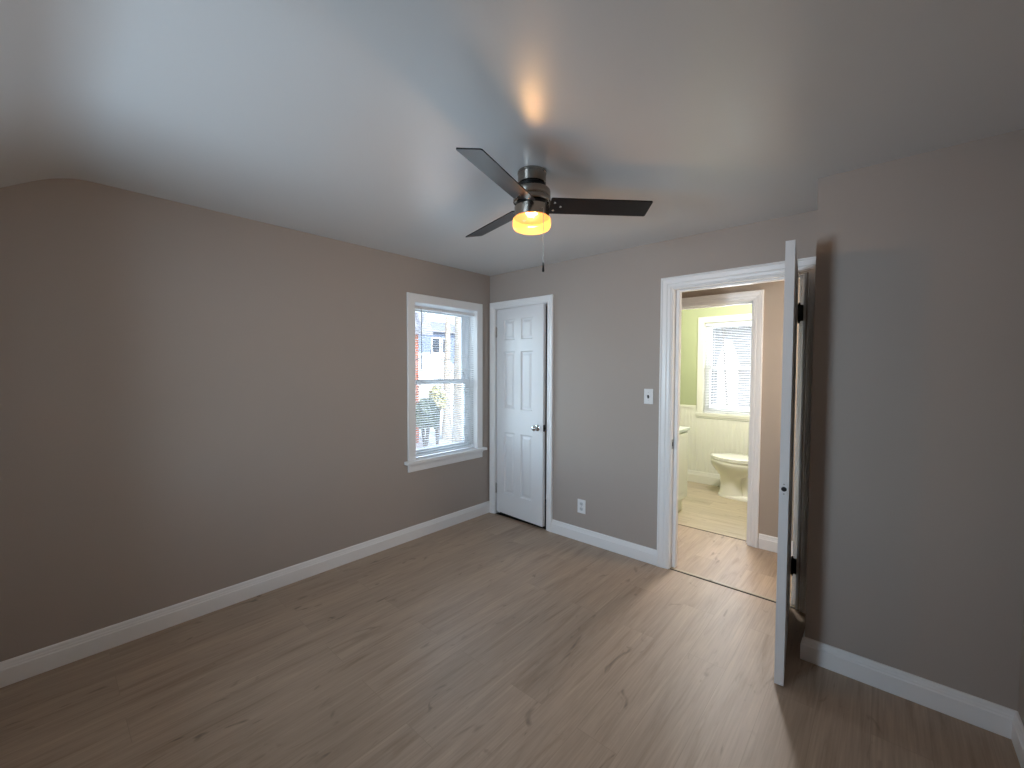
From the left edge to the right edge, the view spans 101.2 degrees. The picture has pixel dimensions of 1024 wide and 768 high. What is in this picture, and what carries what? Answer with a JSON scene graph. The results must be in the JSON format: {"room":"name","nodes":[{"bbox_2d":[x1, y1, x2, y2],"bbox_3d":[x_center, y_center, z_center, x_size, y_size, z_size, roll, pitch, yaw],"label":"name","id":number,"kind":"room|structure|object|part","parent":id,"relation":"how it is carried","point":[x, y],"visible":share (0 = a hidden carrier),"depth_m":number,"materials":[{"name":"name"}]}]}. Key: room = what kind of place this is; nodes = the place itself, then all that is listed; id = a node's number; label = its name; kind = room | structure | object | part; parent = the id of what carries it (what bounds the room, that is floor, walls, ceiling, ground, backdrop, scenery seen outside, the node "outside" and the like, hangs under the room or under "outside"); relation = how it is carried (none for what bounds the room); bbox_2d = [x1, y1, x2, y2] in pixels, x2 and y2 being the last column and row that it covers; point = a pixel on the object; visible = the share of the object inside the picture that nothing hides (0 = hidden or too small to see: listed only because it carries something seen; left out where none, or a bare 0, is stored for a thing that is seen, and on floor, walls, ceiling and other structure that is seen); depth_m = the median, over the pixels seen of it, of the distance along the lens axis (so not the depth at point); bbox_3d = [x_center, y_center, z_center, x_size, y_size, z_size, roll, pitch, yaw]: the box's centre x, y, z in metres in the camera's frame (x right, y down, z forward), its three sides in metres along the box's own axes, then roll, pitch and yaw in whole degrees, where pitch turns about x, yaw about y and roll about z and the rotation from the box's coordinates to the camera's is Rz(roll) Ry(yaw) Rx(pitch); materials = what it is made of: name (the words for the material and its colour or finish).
{"room":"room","nodes":[
{"label":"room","id":0,"kind":"room"},
{"bbox_2d":[0,178,489,661],"bbox_3d":[-1.314,0.098,3.207,0.200,2.500,4.850,2,3,42],"label":"wall","id":1,"kind":"structure","parent":0,"point":[195,401],"depth_m":2.41,"materials":[{"name":"beige paint"}]},
{"bbox_2d":[0,501,488,687],"bbox_3d":[-1.469,1.302,2.916,0.016,0.114,3.750,2,3,42],"label":"baseboard","id":2,"kind":"structure","parent":1,"relation":"attached to","point":[19,668],"depth_m":2.48,"materials":[{"name":"white paint"}]},
{"bbox_2d":[404,292,486,472],"bbox_3d":[-0.660,-0.021,3.923,0.280,1.517,0.941,2,3,42],"label":"window","id":3,"kind":"structure","parent":1,"relation":"in","point":[414,463],"depth_m":4.03,"materials":[{"name":"white paint"}]},
{"bbox_3d":[-0.713,-0.355,3.959,0.035,0.701,0.701,2,3,42],"label":"sash","id":4,"kind":"part","parent":3,"relation":"part of","materials":[{"name":"white plastic"}]},
{"bbox_3d":[-0.682,0.299,3.953,0.035,0.679,0.701,2,3,42],"label":"sash","id":5,"kind":"part","parent":3,"relation":"part of","materials":[{"name":"white plastic"}]},
{"bbox_2d":[415,305,473,456],"bbox_3d":[-0.614,-0.028,3.882,0.041,1.310,0.713,2,3,42],"label":"window blind","id":6,"kind":"object","parent":3,"relation":"attached to","point":[421,308],"visible":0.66,"depth_m":3.86,"materials":[{"name":"white plastic"}]},
{"bbox_3d":[-0.620,0.620,3.909,0.025,0.014,0.711,2,3,42],"label":"rail","id":7,"kind":"part","parent":6,"relation":"part of","materials":[{"name":"white plastic"}]},
{"bbox_3d":[-0.600,0.656,3.892,0.112,0.028,0.941,2,3,42],"label":"sill","id":8,"kind":"part","parent":3,"relation":"part of","materials":[{"name":"white paint"}]},
{"bbox_2d":[0,481,1020,767],"bbox_3d":[0.741,1.433,2.711,3.900,0.120,6.670,2,3,42],"label":"floor","id":9,"kind":"structure","parent":0,"point":[488,640],"depth_m":1.98,"materials":[{"name":"brown wood"}]},
{"bbox_2d":[678,431,687,511],"bbox_3d":[1.470,0.892,4.387,0.577,0.845,0.418,2,3,42],"label":"vanity cabinet","id":10,"kind":"object","parent":9,"relation":"on","point":[683,436],"visible":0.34,"depth_m":4.24,"materials":[{"name":"beige paint"}]},
{"bbox_2d":[679,426,689,432],"bbox_3d":[1.477,0.456,4.372,0.585,0.026,0.426,2,3,42],"label":"countertop","id":11,"kind":"structure","parent":10,"relation":"on","point":[682,429],"depth_m":4.24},
{"bbox_2d":[711,453,747,501],"bbox_3d":[2.648,0.920,4.752,0.753,0.770,0.450,2,3,42],"label":"toilet","id":12,"kind":"object","parent":9,"relation":"on","point":[732,469],"visible":0.5,"depth_m":4.75,"materials":[{"name":"white ceramic"}]},
{"bbox_3d":[2.561,0.865,4.828,0.520,0.020,0.383,2,3,42],"label":"seat","id":13,"kind":"part","parent":12,"relation":"part of","materials":[{"name":"white ceramic"}]},
{"bbox_3d":[2.561,0.841,4.827,0.518,0.026,0.381,2,3,42],"label":"lid","id":14,"kind":"part","parent":12,"relation":"part of","materials":[{"name":"white ceramic"}]},
{"bbox_2d":[0,0,1023,275],"bbox_3d":[-0.191,-0.786,1.698,3.636,0.619,3.770,2,3,42],"label":"ceiling","id":15,"kind":"structure","parent":0,"point":[342,120],"depth_m":1.48,"materials":[{"name":"paint"}]},
{"bbox_2d":[456,148,652,271],"bbox_3d":[0.006,-0.760,2.002,0.999,0.491,1.005,2,3,42],"label":"ceiling fan","id":16,"kind":"object","parent":15,"relation":"hanging from","point":[533,202],"visible":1,"depth_m":1.95,"materials":[{"name":"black wood"}]},
{"bbox_3d":[-0.090,-0.860,2.271,0.111,0.034,0.484,-1,2,-34],"label":"blade","id":17,"kind":"part","parent":16,"relation":"part of","materials":[{"name":"black wood"}]},
{"bbox_3d":[-0.049,-0.839,1.704,0.111,0.034,0.484,1,2,26],"label":"blade","id":18,"kind":"part","parent":16,"relation":"part of","materials":[{"name":"black wood"}]},
{"bbox_3d":[0.094,-0.758,2.002,0.181,0.060,0.181,2,3,42],"label":"lamp shade","id":19,"kind":"part","parent":16,"relation":"part of","materials":[{"name":"yellow glass"}]},
{"bbox_3d":[0.139,-0.681,1.924,0.003,0.252,0.021,-1,2,-27],"label":"pull chain","id":20,"kind":"part","parent":16,"relation":"part of","materials":[{"name":"silver metal"}]},
{"bbox_3d":[0.422,-0.849,2.023,0.484,0.034,0.111,0,2,-4],"label":"blade","id":21,"kind":"part","parent":16,"relation":"part of","materials":[{"name":"black wood"}]},
{"bbox_2d":[545,306,546,498],"bbox_3d":[0.542,0.104,4.582,0.750,2.400,0.050,2,3,42],"label":"wall","id":22,"kind":"structure","parent":0,"point":[546,306],"depth_m":4.70,"materials":[{"name":"beige paint"}]},
{"bbox_2d":[495,513,796,609],"bbox_3d":[1.090,1.367,3.162,3.480,0.020,0.015,2,3,42],"label":"trim","id":23,"kind":"structure","parent":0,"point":[495,513],"depth_m":2.91,"materials":[{"name":"wood"}]},
{"bbox_2d":[490,210,816,609],"bbox_3d":[1.193,0.160,3.095,3.700,2.400,0.110,2,3,42],"label":"wall","id":24,"kind":"structure","parent":0,"point":[607,306],"depth_m":3.34,"materials":[{"name":"beige paint"}]},
{"bbox_2d":[495,304,545,526],"bbox_3d":[0.053,0.283,3.999,0.100,2.020,0.631,-2,3,-45],"label":"door","id":25,"kind":"structure","parent":24,"relation":"in","point":[520,331],"depth_m":3.98,"materials":[{"name":"white paint"}]},
{"bbox_3d":[0.208,0.401,3.821,0.065,0.062,0.062,-2,3,-45],"label":"knob","id":26,"kind":"part","parent":25,"relation":"part of","materials":[{"name":"silver metal"}]},
{"bbox_2d":[489,294,553,531],"bbox_3d":[0.107,0.260,4.050,0.779,2.125,0.132,2,3,42],"label":"door frame","id":27,"kind":"structure","parent":24,"relation":"attached to","point":[548,300],"depth_m":3.92,"materials":[{"name":"white paint"}]},
{"bbox_2d":[577,499,585,513],"bbox_3d":[0.591,1.042,3.581,0.078,0.118,0.008,2,3,42],"label":"power outlet","id":28,"kind":"object","parent":24,"relation":"attached to","point":[581,503],"visible":1,"depth_m":3.58,"materials":[{"name":"white plastic"}]},
{"bbox_2d":[551,519,656,565],"bbox_3d":[0.724,1.288,3.466,0.972,0.114,0.016,2,3,42],"label":"baseboard","id":29,"kind":"structure","parent":24,"relation":"attached to","point":[629,549],"depth_m":3.42,"materials":[{"name":"white paint"}]},
{"bbox_2d":[644,389,652,403],"bbox_3d":[1.022,0.094,3.158,0.070,0.114,0.021,2,3,42],"label":"light switch","id":30,"kind":"object","parent":24,"relation":"attached to","point":[648,393],"visible":1,"depth_m":3.16,"materials":[{"name":"white plastic"}]},
{"bbox_2d":[671,567,794,607],"bbox_3d":[1.464,1.368,2.856,0.773,0.002,0.022,2,3,42],"label":"trim","id":31,"kind":"structure","parent":24,"relation":"attached to","point":[671,567],"depth_m":2.85,"materials":[{"name":"brown wood"}]},
{"bbox_2d":[657,256,815,613],"bbox_3d":[1.492,0.306,2.835,0.967,2.128,0.154,2,3,42],"label":"door frame","id":32,"kind":"structure","parent":24,"relation":"attached to","point":[672,288],"depth_m":2.92,"materials":[{"name":"white paint"}]},
{"bbox_2d":[774,240,803,685],"bbox_3d":[1.492,0.366,2.232,0.083,2.036,0.815,2,3,35],"label":"door","id":33,"kind":"structure","parent":24,"relation":"in","point":[793,310],"depth_m":1.93,"materials":[{"name":"white paint"}]},
{"bbox_3d":[1.239,0.479,1.917,0.025,0.060,0.002,2,3,35],"label":"latch plate","id":34,"kind":"part","parent":33,"relation":"part of","materials":[{"name":"silver metal"}]},
{"bbox_2d":[680,304,751,421],"bbox_3d":[2.796,0.038,5.207,1.630,2.500,0.160,2,3,42],"label":"wall","id":35,"kind":"structure","parent":0,"point":[689,317],"depth_m":5.49,"materials":[{"name":"green paint"}]},
{"bbox_2d":[680,405,696,407],"bbox_3d":[2.735,0.308,5.148,1.430,0.035,0.022,2,3,42],"label":"trim","id":36,"kind":"structure","parent":35,"relation":"attached to","point":[685,406],"depth_m":5.50,"materials":[{"name":"white wood"}]},
{"bbox_2d":[687,470,719,486],"bbox_3d":[2.725,1.216,5.172,1.430,0.148,0.016,2,3,42],"label":"baseboard","id":37,"kind":"structure","parent":35,"relation":"attached to","point":[692,476],"depth_m":5.40,"materials":[{"name":"white wood"}]},
{"bbox_2d":[680,407,748,474],"bbox_3d":[2.736,0.807,5.170,1.428,0.965,0.013,2,3,42],"label":"wainscot","id":38,"kind":"structure","parent":35,"relation":"attached to","point":[706,437],"depth_m":5.36,"materials":[{"name":"white wood"}]},
{"bbox_2d":[695,313,751,420],"bbox_3d":[2.774,-0.202,5.219,0.872,1.290,0.220,2,3,42],"label":"window","id":39,"kind":"structure","parent":35,"relation":"in","point":[702,321],"depth_m":5.39,"materials":[{"name":"white plastic"}]},
{"bbox_3d":[2.729,0.391,5.192,0.872,0.028,0.092,2,3,42],"label":"sill","id":40,"kind":"part","parent":39,"relation":"part of","materials":[{"name":"white wood"}]},
{"bbox_2d":[704,321,751,413],"bbox_3d":[2.737,-0.198,5.177,0.691,1.123,0.041,2,3,42],"label":"window blind","id":41,"kind":"object","parent":39,"relation":"attached to","point":[744,322],"visible":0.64,"depth_m":5.22,"materials":[{"name":"white plastic"}]},
{"bbox_3d":[2.739,0.356,5.201,0.689,0.014,0.025,2,3,42],"label":"rail","id":42,"kind":"part","parent":41,"relation":"part of","materials":[{"name":"white plastic"}]},
{"bbox_3d":[2.784,0.077,5.242,0.679,0.596,0.035,2,3,42],"label":"sash","id":43,"kind":"part","parent":39,"relation":"part of","materials":[{"name":"white plastic"}]},
{"bbox_3d":[2.809,-0.478,5.248,0.679,0.586,0.035,2,3,42],"label":"sash","id":44,"kind":"part","parent":39,"relation":"part of","materials":[{"name":"white plastic"}]},
{"bbox_2d":[682,279,799,540],"bbox_3d":[2.029,0.147,3.510,3.000,2.400,0.110,2,3,42],"label":"wall","id":45,"kind":"structure","parent":0,"point":[773,291],"depth_m":3.39,"materials":[{"name":"beige paint"}]},
{"bbox_2d":[678,523,745,540],"bbox_3d":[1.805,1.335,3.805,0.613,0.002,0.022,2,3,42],"label":"trim","id":46,"kind":"structure","parent":45,"relation":"attached to","point":[678,523],"depth_m":3.79,"materials":[{"name":"brown wood"}]},
{"bbox_2d":[682,289,763,547],"bbox_3d":[1.776,0.283,3.731,0.778,2.111,0.142,2,3,42],"label":"door frame","id":47,"kind":"structure","parent":45,"relation":"attached to","point":[756,297],"depth_m":3.46,"materials":[{"name":"white paint"}]},
{"bbox_2d":[758,533,792,555],"bbox_3d":[2.530,1.307,3.019,1.338,0.120,0.016,2,3,42],"label":"baseboard","id":48,"kind":"structure","parent":45,"relation":"attached to","point":[766,542],"depth_m":3.41,"materials":[{"name":"white paint"}]},
{"bbox_2d":[805,129,1023,710],"bbox_3d":[1.954,0.201,2.016,0.800,2.400,0.496,2,3,42],"label":"wall","id":49,"kind":"structure","parent":0,"point":[915,550],"depth_m":1.83,"materials":[{"name":"beige paint"}]},
{"bbox_2d":[800,637,1016,738],"bbox_3d":[1.736,1.348,1.904,0.716,0.114,0.016,2,3,42],"label":"baseboard","id":50,"kind":"structure","parent":49,"relation":"attached to","point":[987,715],"depth_m":1.86,"materials":[{"name":"white paint"}]},
{"bbox_2d":[1018,596,1023,725],"bbox_3d":[0.705,0.267,0.084,0.100,2.400,4.054,2,3,42],"label":"wall","id":51,"kind":"structure","parent":0,"point":[1021,681],"depth_m":1.64,"materials":[{"name":"beige paint"}]},
{"bbox_2d":[1011,711,1023,767],"bbox_3d":[0.923,1.397,0.463,0.016,0.114,3.254,2,3,42],"label":"baseboard","id":52,"kind":"structure","parent":51,"relation":"attached to","point":[1017,735],"depth_m":1.60,"materials":[{"name":"white paint"}]},
{"label":"outside","id":53,"kind":"structure","parent":0,"visible":0},
{"bbox_2d":[416,405,749,448],"bbox_3d":[3.087,2.011,8.091,90.000,0.250,80.000,2,3,42],"label":"ground","id":54,"kind":"structure","parent":53,"point":[710,405],"depth_m":13.83,"materials":[{"name":"white"}]},
{"bbox_2d":[415,312,432,442],"bbox_3d":[-4.492,-0.671,11.351,2.000,4.870,4.340,2,3,42],"label":"brick house","id":55,"kind":"structure","parent":54,"relation":"on","point":[417,316],"depth_m":12.23,"materials":[{"name":"red brick"}]},
{"bbox_2d":[416,397,439,447],"bbox_3d":[-2.173,1.065,10.562,0.729,1.480,0.722,0,2,-18],"label":"shrub","id":56,"kind":"object","parent":54,"relation":"on","point":[422,397],"visible":0.59,"depth_m":10.41,"materials":[{"name":"green plant"}]},
{"bbox_3d":[-2.174,1.317,10.575,0.279,0.976,0.259,2,3,42],"label":"stem","id":57,"kind":"part","parent":56,"relation":"part of","materials":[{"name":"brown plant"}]},
{"bbox_2d":[419,352,453,418],"bbox_3d":[-4.571,0.054,18.978,4.600,2.870,2.800,2,3,42],"label":"garage","id":58,"kind":"structure","parent":54,"relation":"on","point":[436,357],"depth_m":17.47,"materials":[{"name":"white"}]},
{"bbox_2d":[418,321,454,364],"bbox_3d":[-6.973,-1.924,32.018,7.600,5.870,6.000,2,3,42],"label":"house","id":59,"kind":"structure","parent":54,"relation":"on","point":[442,329],"depth_m":28.87,"materials":[{"name":"white"}]},
{"bbox_3d":[-5.178,-2.483,28.665,0.015,1.200,0.600,2,3,42],"label":"pane","id":60,"kind":"part","parent":59,"relation":"part of","materials":[{"name":"white glass"}]},
{"bbox_2d":[415,337,459,366],"bbox_3d":[-2.026,-0.742,7.050,2.576,5.341,2.724,1,2,26],"label":"tree","id":61,"kind":"object","parent":54,"relation":"on","point":[459,337],"visible":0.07,"depth_m":7.84,"materials":[{"name":"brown plant"}]},
{"bbox_2d":[428,384,447,445],"bbox_3d":[-2.021,0.877,11.476,0.586,1.786,0.579,2,3,42],"label":"shrub","id":62,"kind":"object","parent":54,"relation":"on","point":[431,390],"visible":0.51,"depth_m":11.36,"materials":[{"name":"green plant"}]},
{"bbox_3d":[-2.036,1.099,11.475,0.223,1.343,0.189,2,3,42],"label":"stem","id":63,"kind":"part","parent":62,"relation":"part of","materials":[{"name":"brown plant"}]},
{"bbox_2d":[441,316,451,439],"bbox_3d":[-2.090,-2.094,12.811,2.878,7.628,4.071,0,2,5],"label":"tree","id":64,"kind":"object","parent":54,"relation":"on","point":[447,325],"visible":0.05,"depth_m":12.72,"materials":[{"name":"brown plant"}]},
{"bbox_2d":[452,317,461,442],"bbox_3d":[-1.312,-2.385,9.059,3.952,8.485,2.864,0,2,-3],"label":"tree","id":65,"kind":"object","parent":54,"relation":"on","point":[457,326],"visible":0.02,"depth_m":9.12,"materials":[{"name":"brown plant"}]},
{"bbox_2d":[716,340,739,408],"bbox_3d":[11.878,-0.520,23.145,0.820,3.820,1.420,2,3,42],"label":"shed","id":66,"kind":"object","parent":54,"relation":"on","point":[726,341],"visible":0.42,"depth_m":22.74,"materials":[{"name":"white"}]},
{"bbox_2d":[710,325,751,406],"bbox_3d":[13.182,-4.006,29.029,19.600,10.370,7.600,2,3,42],"label":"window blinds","id":67,"kind":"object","parent":54,"relation":"on","point":[740,327],"visible":0.02,"depth_m":24.43,"materials":[{"name":"white plastic"}]},
{"bbox_2d":[713,326,750,408],"bbox_3d":[5.145,-0.827,10.148,2.218,5.335,3.104,-1,3,-35],"label":"tree","id":68,"kind":"object","parent":54,"relation":"on","point":[722,329],"visible":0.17,"depth_m":9.80,"materials":[{"name":"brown plant"}]}
]}

